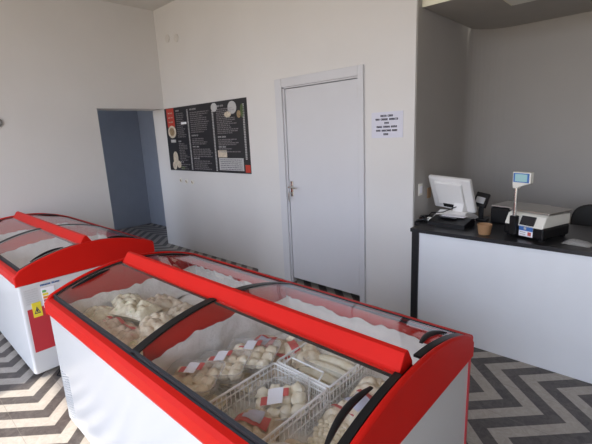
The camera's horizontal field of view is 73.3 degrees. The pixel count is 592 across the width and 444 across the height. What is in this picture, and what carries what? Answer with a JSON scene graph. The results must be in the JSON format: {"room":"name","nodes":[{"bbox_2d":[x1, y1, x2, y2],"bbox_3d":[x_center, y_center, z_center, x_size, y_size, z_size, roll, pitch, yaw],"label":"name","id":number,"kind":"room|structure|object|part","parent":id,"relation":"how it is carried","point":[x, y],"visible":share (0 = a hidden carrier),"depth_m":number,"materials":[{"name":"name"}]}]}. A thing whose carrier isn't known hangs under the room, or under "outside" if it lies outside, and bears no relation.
{"room":"food shop","nodes":[
{"label":"food shop","id":0,"kind":"room"},
{"bbox_2d":[0,0,163,229],"bbox_3d":[-3.568,-0.809,4.146,0.330,3.300,4.800,9,17,42],"label":"wall","id":1,"kind":"structure","parent":0,"point":[62,62],"depth_m":4.72,"materials":[{"name":"white paint"}]},
{"bbox_2d":[97,110,150,229],"bbox_3d":[-3.900,-1.042,6.642,0.100,2.700,3.400,9,17,42],"label":"wall","id":2,"kind":"structure","parent":0,"point":[119,130],"depth_m":7.38,"materials":[{"name":"blue paint"}]},
{"bbox_2d":[102,0,173,10],"bbox_3d":[-0.641,-2.011,1.061,8.420,0.120,4.810,9,17,42],"label":"ceiling","id":3,"kind":"structure","parent":0,"point":[152,5],"depth_m":5.05,"materials":[{"name":"paint"}]},
{"bbox_2d":[137,111,165,225],"bbox_3d":[-2.257,-1.211,7.062,1.720,2.700,0.120,9,17,42],"label":"wall","id":4,"kind":"structure","parent":0,"point":[145,118],"depth_m":7.45,"materials":[{"name":"blue paint"}]},
{"bbox_2d":[153,0,257,268],"bbox_3d":[-1.220,-1.169,5.277,2.198,3.300,0.200,9,17,42],"label":"wall","id":5,"kind":"structure","parent":0,"point":[214,215],"depth_m":5.08,"materials":[{"name":"white paint"}]},
{"bbox_2d":[165,34,169,42],"bbox_3d":[-1.700,-2.423,5.250,0.100,0.098,0.010,9,17,42],"label":"wall plate","id":6,"kind":"object","parent":5,"relation":"attached to","point":[167,38],"visible":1,"depth_m":5.24,"materials":[{"name":"paint"}]},
{"bbox_2d":[164,97,251,173],"bbox_3d":[-1.164,-1.073,5.098,1.840,0.855,0.016,9,17,42],"label":"menu board","id":7,"kind":"object","parent":5,"relation":"attached to","point":[212,136],"visible":1,"depth_m":5.01,"materials":[{"name":"black plastic"}]},
{"bbox_2d":[168,126,175,137],"bbox_3d":[-1.739,-1.264,5.584,0.206,0.171,0.002,9,17,42],"label":"picture","id":8,"kind":"object","parent":7,"relation":"attached to","point":[171,129],"depth_m":5.58},
{"bbox_2d":[174,151,178,162],"bbox_3d":[-1.703,-0.907,5.645,0.125,0.188,0.002,9,17,42],"label":"picture","id":9,"kind":"object","parent":7,"relation":"attached to","point":[176,153],"depth_m":5.63},
{"bbox_2d":[211,103,216,111],"bbox_3d":[-1.003,-1.398,4.851,0.125,0.103,0.002,9,17,42],"label":"picture","id":10,"kind":"object","parent":7,"relation":"attached to","point":[213,105],"depth_m":4.85},
{"bbox_2d":[218,150,226,156],"bbox_3d":[-0.906,-0.841,4.907,0.178,0.086,0.001,9,17,42],"label":"picture","id":11,"kind":"object","parent":7,"relation":"on","point":[221,153],"depth_m":4.91},
{"bbox_2d":[224,111,230,116],"bbox_3d":[-0.810,-1.272,4.700,0.125,0.068,0.002,9,17,42],"label":"picture","id":12,"kind":"object","parent":7,"relation":"attached to","point":[226,113],"depth_m":4.70},
{"bbox_3d":[-0.786,-0.700,4.831,0.472,0.150,0.001,9,17,42],"label":"promo panel","id":13,"kind":"part","parent":7,"relation":"part of","materials":[{"name":"white paper"}]},
{"bbox_2d":[227,101,235,113],"bbox_3d":[-0.747,-1.333,4.626,0.160,0.145,0.002,9,17,42],"label":"picture","id":14,"kind":"object","parent":7,"relation":"attached to","point":[231,105],"depth_m":4.63},
{"bbox_2d":[240,103,243,116],"bbox_3d":[-0.614,-1.267,4.517,0.064,0.154,0.002,9,17,42],"label":"picture","id":15,"kind":"object","parent":7,"relation":"attached to","point":[241,104],"depth_m":4.51},
{"bbox_2d":[0,223,591,443],"bbox_3d":[-0.714,1.069,2.994,10.400,0.120,6.300,9,17,42],"label":"floor","id":16,"kind":"structure","parent":0,"point":[511,401],"depth_m":2.41,"materials":[{"name":"tile"}]},
{"bbox_2d":[0,211,154,373],"bbox_3d":[-2.214,0.449,3.661,1.942,0.934,0.990,9,17,42],"label":"chest freezer","id":17,"kind":"object","parent":16,"relation":"on","point":[40,253],"visible":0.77,"depth_m":2.94,"materials":[{"name":"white metal"}]},
{"bbox_3d":[-1.753,0.225,2.794,0.030,0.056,0.215,9,17,42],"label":"lid handle","id":18,"kind":"part","parent":17,"relation":"part of","materials":[{"name":"black plastic"}]},
{"bbox_3d":[-2.407,-0.010,4.079,0.939,0.095,0.390,9,17,42],"label":"glass lid","id":19,"kind":"part","parent":17,"relation":"part of","materials":[{"name":"clear glass"}]},
{"bbox_3d":[-1.710,0.093,3.446,0.939,0.095,0.390,9,17,42],"label":"glass lid","id":20,"kind":"part","parent":17,"relation":"part of","materials":[{"name":"clear glass"}]},
{"bbox_3d":[-1.396,0.125,3.171,0.030,0.056,0.215,9,17,42],"label":"lid handle","id":21,"kind":"part","parent":17,"relation":"part of","materials":[{"name":"black plastic"}]},
{"bbox_2d":[44,251,473,443],"bbox_3d":[-0.321,0.743,1.947,1.942,0.934,0.990,9,17,42],"label":"chest freezer","id":22,"kind":"object","parent":16,"relation":"on","point":[115,393],"visible":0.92,"depth_m":1.66,"materials":[{"name":"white metal"}]},
{"bbox_3d":[-1.162,0.322,2.260,0.030,0.056,0.215,9,17,42],"label":"lid handle","id":23,"kind":"part","parent":22,"relation":"part of","materials":[{"name":"black plastic"}]},
{"bbox_2d":[83,306,114,322],"bbox_3d":[-1.094,0.512,2.203,0.290,0.089,0.175,0,13,13],"label":"bag","id":24,"kind":"object","parent":22,"relation":"in","point":[96,313],"visible":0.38,"depth_m":2.16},
{"bbox_2d":[96,316,135,331],"bbox_3d":[-0.941,0.538,2.046,0.290,0.082,0.175,5,15,32],"label":"bag","id":25,"kind":"object","parent":22,"relation":"in","point":[110,322],"visible":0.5,"depth_m":2.03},
{"bbox_2d":[111,293,142,307],"bbox_3d":[-0.982,0.467,2.332,0.175,0.084,0.290,-11,15,-34],"label":"bag","id":26,"kind":"object","parent":22,"relation":"in","point":[120,297],"visible":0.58,"depth_m":2.33,"materials":[{"name":"beige plastic"}]},
{"bbox_2d":[108,297,163,321],"bbox_3d":[-0.881,0.468,2.187,0.290,0.089,0.175,2,13,21],"label":"bag","id":27,"kind":"object","parent":26,"relation":"on","point":[135,309],"visible":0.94,"depth_m":2.15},
{"bbox_2d":[127,335,147,354],"bbox_3d":[-0.698,0.580,1.812,0.175,0.082,0.290,-14,17,-41],"label":"bag","id":28,"kind":"object","parent":22,"relation":"in","point":[131,344],"visible":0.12,"depth_m":1.83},
{"bbox_2d":[109,324,140,344],"bbox_3d":[-0.819,0.551,1.926,0.290,0.079,0.175,10,17,41],"label":"bag","id":29,"kind":"object","parent":28,"relation":"on","point":[125,334],"visible":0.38,"depth_m":1.91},
{"bbox_2d":[146,294,182,312],"bbox_3d":[-0.804,0.480,2.375,0.290,0.087,0.174,7,16,37],"label":"bag","id":30,"kind":"object","parent":22,"relation":"in","point":[164,301],"visible":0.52,"depth_m":2.33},
{"bbox_3d":[-0.805,0.222,2.637,0.030,0.056,0.215,9,17,42],"label":"lid handle","id":31,"kind":"part","parent":22,"relation":"part of","materials":[{"name":"black plastic"}]},
{"bbox_2d":[166,302,192,317],"bbox_3d":[-0.612,0.500,2.215,0.175,0.090,0.290,-12,16,-36],"label":"bag","id":32,"kind":"object","parent":22,"relation":"in","point":[174,311],"visible":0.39,"depth_m":2.21,"materials":[{"name":"beige food"}]},
{"bbox_2d":[203,394,231,408],"bbox_3d":[-0.370,0.712,1.550,0.227,0.060,0.166,3,14,23],"label":"bag","id":33,"kind":"object","parent":22,"relation":"in","point":[208,397],"visible":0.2,"depth_m":1.56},
{"bbox_2d":[172,362,223,396],"bbox_3d":[-0.415,0.632,1.584,0.244,0.091,0.174,1,13,15],"label":"tray","id":34,"kind":"object","parent":33,"relation":"on","point":[196,377],"visible":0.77,"depth_m":1.58,"materials":[{"name":"beige food"}]},
{"bbox_2d":[178,366,185,371],"bbox_3d":[-0.458,0.595,1.606,0.028,0.002,0.032,-3,20,16],"label":"print","id":35,"kind":"object","parent":34,"relation":"on","point":[182,368],"depth_m":1.61},
{"bbox_2d":[196,362,204,369],"bbox_3d":[-0.387,0.583,1.608,0.024,0.002,0.042,-3,20,16],"label":"print","id":36,"kind":"object","parent":34,"relation":"on","point":[199,366],"depth_m":1.61},
{"bbox_3d":[-0.514,0.284,2.365,0.939,0.095,0.390,9,17,42],"label":"glass lid","id":37,"kind":"part","parent":22,"relation":"part of","materials":[{"name":"clear glass"}]},
{"bbox_2d":[217,368,270,398],"bbox_3d":[-0.217,0.674,1.690,0.227,0.061,0.187,4,14,27],"label":"tray","id":38,"kind":"object","parent":22,"relation":"in","point":[246,373],"visible":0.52,"depth_m":1.66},
{"bbox_2d":[203,350,248,380],"bbox_3d":[-0.310,0.607,1.659,0.237,0.100,0.157,1,13,15],"label":"tray","id":39,"kind":"object","parent":38,"relation":"on","point":[233,367],"visible":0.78,"depth_m":1.66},
{"bbox_2d":[232,340,278,369],"bbox_3d":[-0.196,0.583,1.725,0.244,0.089,0.174,1,13,18],"label":"tray","id":40,"kind":"object","parent":38,"relation":"on","point":[259,357],"visible":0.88,"depth_m":1.72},
{"bbox_2d":[209,362,327,443],"bbox_3d":[-0.098,0.691,1.457,0.290,0.124,0.348,9,17,42],"label":"wire basket","id":41,"kind":"object","parent":22,"relation":"in","point":[316,398],"visible":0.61,"depth_m":1.50,"materials":[{"name":"white metal"}]},
{"bbox_2d":[236,420,267,442],"bbox_3d":[-0.172,0.736,1.369,0.244,0.070,0.113,9,17,42],"label":"bag","id":42,"kind":"object","parent":41,"relation":"in","point":[261,435],"visible":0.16,"depth_m":1.34,"materials":[{"name":"beige food"}]},
{"bbox_2d":[234,408,285,441],"bbox_3d":[-0.143,0.713,1.411,0.220,0.081,0.144,3,14,23],"label":"bag","id":43,"kind":"object","parent":41,"relation":"in","point":[262,421],"visible":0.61,"depth_m":1.39,"materials":[{"name":"beige plastic"}]},
{"bbox_2d":[255,378,309,419],"bbox_3d":[-0.064,0.667,1.473,0.241,0.137,0.168,-1,13,8],"label":"bag","id":44,"kind":"object","parent":41,"relation":"in","point":[276,396],"visible":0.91,"depth_m":1.46,"materials":[{"name":"beige food"}]},
{"bbox_2d":[260,397,266,405],"bbox_3d":[-0.117,0.660,1.464,0.028,0.002,0.034,-13,31,10],"label":"print","id":45,"kind":"object","parent":44,"relation":"on","point":[264,399],"depth_m":1.46},
{"bbox_2d":[283,388,288,395],"bbox_3d":[-0.038,0.629,1.471,0.023,0.002,0.033,-13,31,10],"label":"print","id":46,"kind":"object","parent":44,"relation":"on","point":[285,390],"depth_m":1.47},
{"bbox_2d":[251,353,298,384],"bbox_3d":[-0.083,0.625,1.752,0.232,0.095,0.154,3,14,23],"label":"bag","id":47,"kind":"object","parent":22,"relation":"in","point":[278,355],"visible":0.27,"depth_m":1.71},
{"bbox_2d":[254,335,287,352],"bbox_3d":[-0.122,0.581,1.847,0.255,0.084,0.184,4,14,27],"label":"bag","id":48,"kind":"object","parent":47,"relation":"on","point":[267,340],"visible":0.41,"depth_m":1.82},
{"bbox_2d":[269,439,305,443],"bbox_3d":[-0.023,0.733,1.246,0.209,0.087,0.143,-1,13,8],"label":"bag","id":49,"kind":"object","parent":22,"relation":"in","point":[287,441],"visible":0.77,"depth_m":1.27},
{"bbox_2d":[276,342,374,410],"bbox_3d":[0.131,0.616,1.698,0.290,0.145,0.326,9,17,42],"label":"wire basket","id":50,"kind":"object","parent":22,"relation":"in","point":[283,363],"visible":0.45,"depth_m":1.59,"materials":[{"name":"white metal"}]},
{"bbox_3d":[0.034,0.585,1.584,0.186,0.025,0.042,9,17,42],"label":"handle","id":51,"kind":"part","parent":50,"relation":"part of","materials":[{"name":"white metal"}]},
{"bbox_2d":[291,366,341,394],"bbox_3d":[0.081,0.647,1.632,0.258,0.059,0.125,7,16,36],"label":"tray","id":52,"kind":"object","parent":50,"relation":"in","point":[327,378],"visible":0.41,"depth_m":1.62,"materials":[{"name":"beige food"}]},
{"bbox_2d":[309,354,360,380],"bbox_3d":[0.158,0.616,1.697,0.258,0.058,0.125,7,16,38],"label":"tray","id":53,"kind":"object","parent":50,"relation":"in","point":[337,367],"visible":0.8,"depth_m":1.68,"materials":[{"name":"beige food"}]},
{"bbox_2d":[284,336,319,370],"bbox_3d":[0.014,0.578,1.823,0.175,0.090,0.255,-8,13,-21],"label":"bag","id":54,"kind":"object","parent":53,"relation":"on","point":[309,352],"visible":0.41,"depth_m":1.76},
{"bbox_2d":[321,350,360,368],"bbox_3d":[0.211,0.595,1.768,0.258,0.060,0.094,8,16,39],"label":"tray","id":55,"kind":"object","parent":50,"relation":"in","point":[325,352],"visible":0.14,"depth_m":1.74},
{"bbox_2d":[307,419,346,443],"bbox_3d":[0.137,0.733,1.326,0.200,0.059,0.169,4,14,27],"label":"bag","id":56,"kind":"object","parent":22,"relation":"in","point":[320,433],"visible":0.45,"depth_m":1.34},
{"bbox_2d":[317,404,353,429],"bbox_3d":[0.169,0.706,1.410,0.103,0.072,0.209,-14,17,-41],"label":"bag","id":57,"kind":"object","parent":22,"relation":"in","point":[330,414],"visible":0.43,"depth_m":1.43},
{"bbox_3d":[0.140,0.519,1.080,0.030,0.056,0.215,9,17,42],"label":"lid handle","id":58,"kind":"part","parent":22,"relation":"part of","materials":[{"name":"black plastic"}]},
{"bbox_3d":[0.497,0.419,1.457,0.030,0.056,0.215,9,17,42],"label":"lid handle","id":59,"kind":"part","parent":22,"relation":"part of","materials":[{"name":"black plastic"}]},
{"bbox_3d":[0.710,0.858,1.665,0.007,0.640,0.018,9,17,42],"label":"corner trim","id":60,"kind":"part","parent":22,"relation":"part of","materials":[{"name":"red metal"}]},
{"bbox_3d":[-0.622,0.577,1.880,0.290,0.081,0.175,3,13,27],"label":"bag","id":61,"kind":"object","parent":22,"relation":"in","visible":0},
{"bbox_2d":[139,312,171,336],"bbox_3d":[-0.720,0.515,2.024,0.175,0.078,0.290,-8,13,-16],"label":"bag","id":62,"kind":"object","parent":61,"relation":"on","point":[152,322],"visible":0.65,"depth_m":1.98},
{"bbox_3d":[0.417,0.653,1.532,0.154,0.081,0.209,-10,15,-31],"label":"bag","id":63,"kind":"object","parent":22,"relation":"in","visible":0},
{"bbox_2d":[349,376,384,396],"bbox_3d":[0.318,0.642,1.511,0.244,0.080,0.155,5,15,32],"label":"bag","id":64,"kind":"object","parent":63,"relation":"on","point":[376,383],"visible":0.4,"depth_m":1.52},
{"bbox_2d":[410,213,591,383],"bbox_3d":[2.586,0.615,2.126,4.066,0.845,0.710,9,17,42],"label":"counter","id":65,"kind":"object","parent":16,"relation":"on","point":[527,300],"depth_m":2.71,"materials":[{"name":"white laminate"}]},
{"bbox_3d":[0.957,0.470,3.183,0.056,0.816,0.048,9,17,42],"label":"post","id":66,"kind":"part","parent":65,"relation":"part of","materials":[{"name":"black stone"}]},
{"bbox_2d":[416,215,432,221],"bbox_3d":[1.101,-0.032,3.301,0.150,0.036,0.182,9,17,42],"label":"cable tangle","id":67,"kind":"object","parent":65,"relation":"on","point":[424,217],"visible":0.66,"depth_m":3.28,"materials":[{"name":"black plastic"}]},
{"bbox_2d":[428,213,474,229],"bbox_3d":[1.216,-0.011,3.117,0.170,0.070,0.300,-13,16,-40],"label":"drawer","id":68,"kind":"object","parent":65,"relation":"on","point":[445,220],"visible":1,"depth_m":3.07,"materials":[{"name":"black plastic"}]},
{"bbox_3d":[1.213,-0.043,3.143,0.100,0.006,0.150,-13,16,-40],"label":"lid","id":69,"kind":"part","parent":68,"relation":"part of","materials":[{"name":"white plastic"}]},
{"bbox_2d":[428,174,477,218],"bbox_3d":[1.286,-0.200,3.252,0.300,0.373,0.384,-11,15,-34],"label":"terminal","id":70,"kind":"object","parent":65,"relation":"on","point":[457,194],"visible":0.83,"depth_m":3.18,"materials":[{"name":"white plastic"}]},
{"bbox_2d":[475,191,490,221],"bbox_3d":[1.500,-0.130,3.215,0.119,0.233,0.102,7,16,36],"label":"display","id":71,"kind":"object","parent":65,"relation":"on","point":[482,199],"visible":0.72,"depth_m":3.19,"materials":[{"name":"black plastic"}]},
{"bbox_2d":[477,223,491,234],"bbox_3d":[1.333,0.050,2.812,0.100,0.073,0.100,9,17,42],"label":"paper cup","id":72,"kind":"object","parent":65,"relation":"on","point":[483,228],"visible":1,"depth_m":2.78,"materials":[{"name":"brown paper"}]},
{"bbox_2d":[410,213,591,256],"bbox_3d":[2.568,0.217,2.037,4.066,0.028,0.710,9,17,42],"label":"countertop","id":73,"kind":"structure","parent":65,"relation":"on","point":[498,236],"depth_m":2.70,"materials":[{"name":"black stone"}]},
{"bbox_2d":[490,201,550,223],"bbox_3d":[1.726,-0.061,3.071,0.250,0.142,0.330,-11,15,-34],"label":"scale","id":74,"kind":"object","parent":65,"relation":"on","point":[499,212],"visible":0.47,"depth_m":3.08,"materials":[{"name":"black plastic"}]},
{"bbox_3d":[1.725,-0.119,3.056,0.250,0.022,0.325,-11,15,-34],"label":"weighing plate","id":75,"kind":"part","parent":74,"relation":"part of","materials":[{"name":"metal"}]},
{"bbox_2d":[504,171,572,241],"bbox_3d":[1.629,-0.126,2.685,0.349,0.445,0.275,-9,14,-26],"label":"scale","id":76,"kind":"object","parent":65,"relation":"on","point":[536,221],"visible":1,"depth_m":2.62,"materials":[{"name":"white plastic"}]},
{"bbox_2d":[509,215,518,234],"bbox_3d":[1.477,0.019,2.696,0.040,0.130,0.045,-9,14,-26],"label":"socket","id":77,"kind":"object","parent":76,"relation":"attached to","point":[514,219],"depth_m":2.68,"materials":[{"name":"black plastic"}]},
{"bbox_3d":[1.669,-0.080,2.715,0.265,0.027,0.275,-9,14,-26],"label":"weighing plate","id":78,"kind":"part","parent":76,"relation":"part of","materials":[{"name":"metal"}]},
{"bbox_2d":[570,204,591,226],"bbox_3d":[2.259,0.389,2.947,0.530,0.960,0.554,7,16,38],"label":"office chair","id":79,"kind":"object","parent":16,"relation":"on","point":[582,215],"visible":0.27,"depth_m":3.12,"materials":[{"name":"black fabric"}]},
{"bbox_2d":[240,0,417,315],"bbox_3d":[0.292,-0.924,3.861,1.972,3.300,0.270,9,17,42],"label":"wall","id":80,"kind":"structure","parent":0,"point":[282,39],"depth_m":3.50,"materials":[{"name":"white paint"}]},
{"bbox_2d":[274,64,365,302],"bbox_3d":[0.230,-0.330,3.891,1.053,2.135,0.117,9,17,42],"label":"door","id":81,"kind":"structure","parent":80,"relation":"in","point":[320,116],"depth_m":3.85,"materials":[{"name":"paint"}]},
{"bbox_3d":[-0.025,-0.336,4.098,0.131,0.160,0.071,9,17,42],"label":"handle","id":82,"kind":"part","parent":81,"relation":"part of","materials":[{"name":"silver metal"}]},
{"bbox_2d":[372,111,402,137],"bbox_3d":[0.747,-0.799,3.270,0.290,0.208,0.006,9,17,42],"label":"paper sign","id":83,"kind":"object","parent":80,"relation":"attached to","point":[384,124],"visible":1,"depth_m":3.26,"materials":[{"name":"white paper"}]},
{"bbox_2d":[422,0,449,7],"bbox_3d":[2.428,-1.774,1.532,4.073,0.820,0.006,9,17,42],"label":"wall","id":84,"kind":"structure","parent":0,"point":[425,3],"depth_m":2.93,"materials":[{"name":"white paint"}]},
{"bbox_2d":[413,0,467,226],"bbox_3d":[1.371,-0.932,3.674,0.146,3.300,1.438,9,17,42],"label":"wall","id":85,"kind":"structure","parent":0,"point":[450,37],"depth_m":3.38,"materials":[{"name":"grey paint"}]},
{"bbox_2d":[418,183,422,195],"bbox_3d":[1.032,-0.269,3.300,0.017,0.100,0.070,9,17,42],"label":"wall switch","id":86,"kind":"object","parent":85,"relation":"attached to","point":[420,185],"visible":1,"depth_m":3.29,"materials":[{"name":"beige plastic"}]},
{"bbox_2d":[427,187,430,197],"bbox_3d":[1.147,-0.253,3.433,0.012,0.090,0.070,9,17,42],"label":"wall socket","id":87,"kind":"object","parent":85,"relation":"attached to","point":[429,188],"visible":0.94,"depth_m":3.42,"materials":[{"name":"brown plastic"}]},
{"bbox_2d":[423,0,591,28],"bbox_3d":[2.909,-1.555,2.100,4.073,0.100,1.368,9,17,42],"label":"ceiling","id":88,"kind":"structure","parent":0,"point":[473,14],"depth_m":3.19,"materials":[{"name":"paint"}]},
{"bbox_2d":[503,0,534,5],"bbox_3d":[1.593,-1.554,2.692,0.340,0.040,0.340,9,17,42],"label":"recessed light","id":89,"kind":"object","parent":88,"relation":"in","point":[510,2],"visible":1,"depth_m":2.82,"materials":[{"name":"beige plastic"}]},
{"bbox_2d":[461,11,591,223],"bbox_3d":[3.281,-0.439,2.723,4.100,2.580,0.440,9,17,42],"label":"wall","id":90,"kind":"structure","parent":0,"point":[528,107],"depth_m":3.72,"materials":[{"name":"grey paint"}]},
{"bbox_3d":[0.295,0.716,1.356,0.232,0.075,0.134,-14,17,-41],"label":"bag","id":91,"kind":"object","parent":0,"visible":0},
{"bbox_2d":[338,389,371,425],"bbox_3d":[0.240,0.666,1.414,0.164,0.091,0.232,-9,14,-26],"label":"bag","id":92,"kind":"object","parent":91,"relation":"on","point":[358,407],"visible":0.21,"depth_m":1.39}
]}

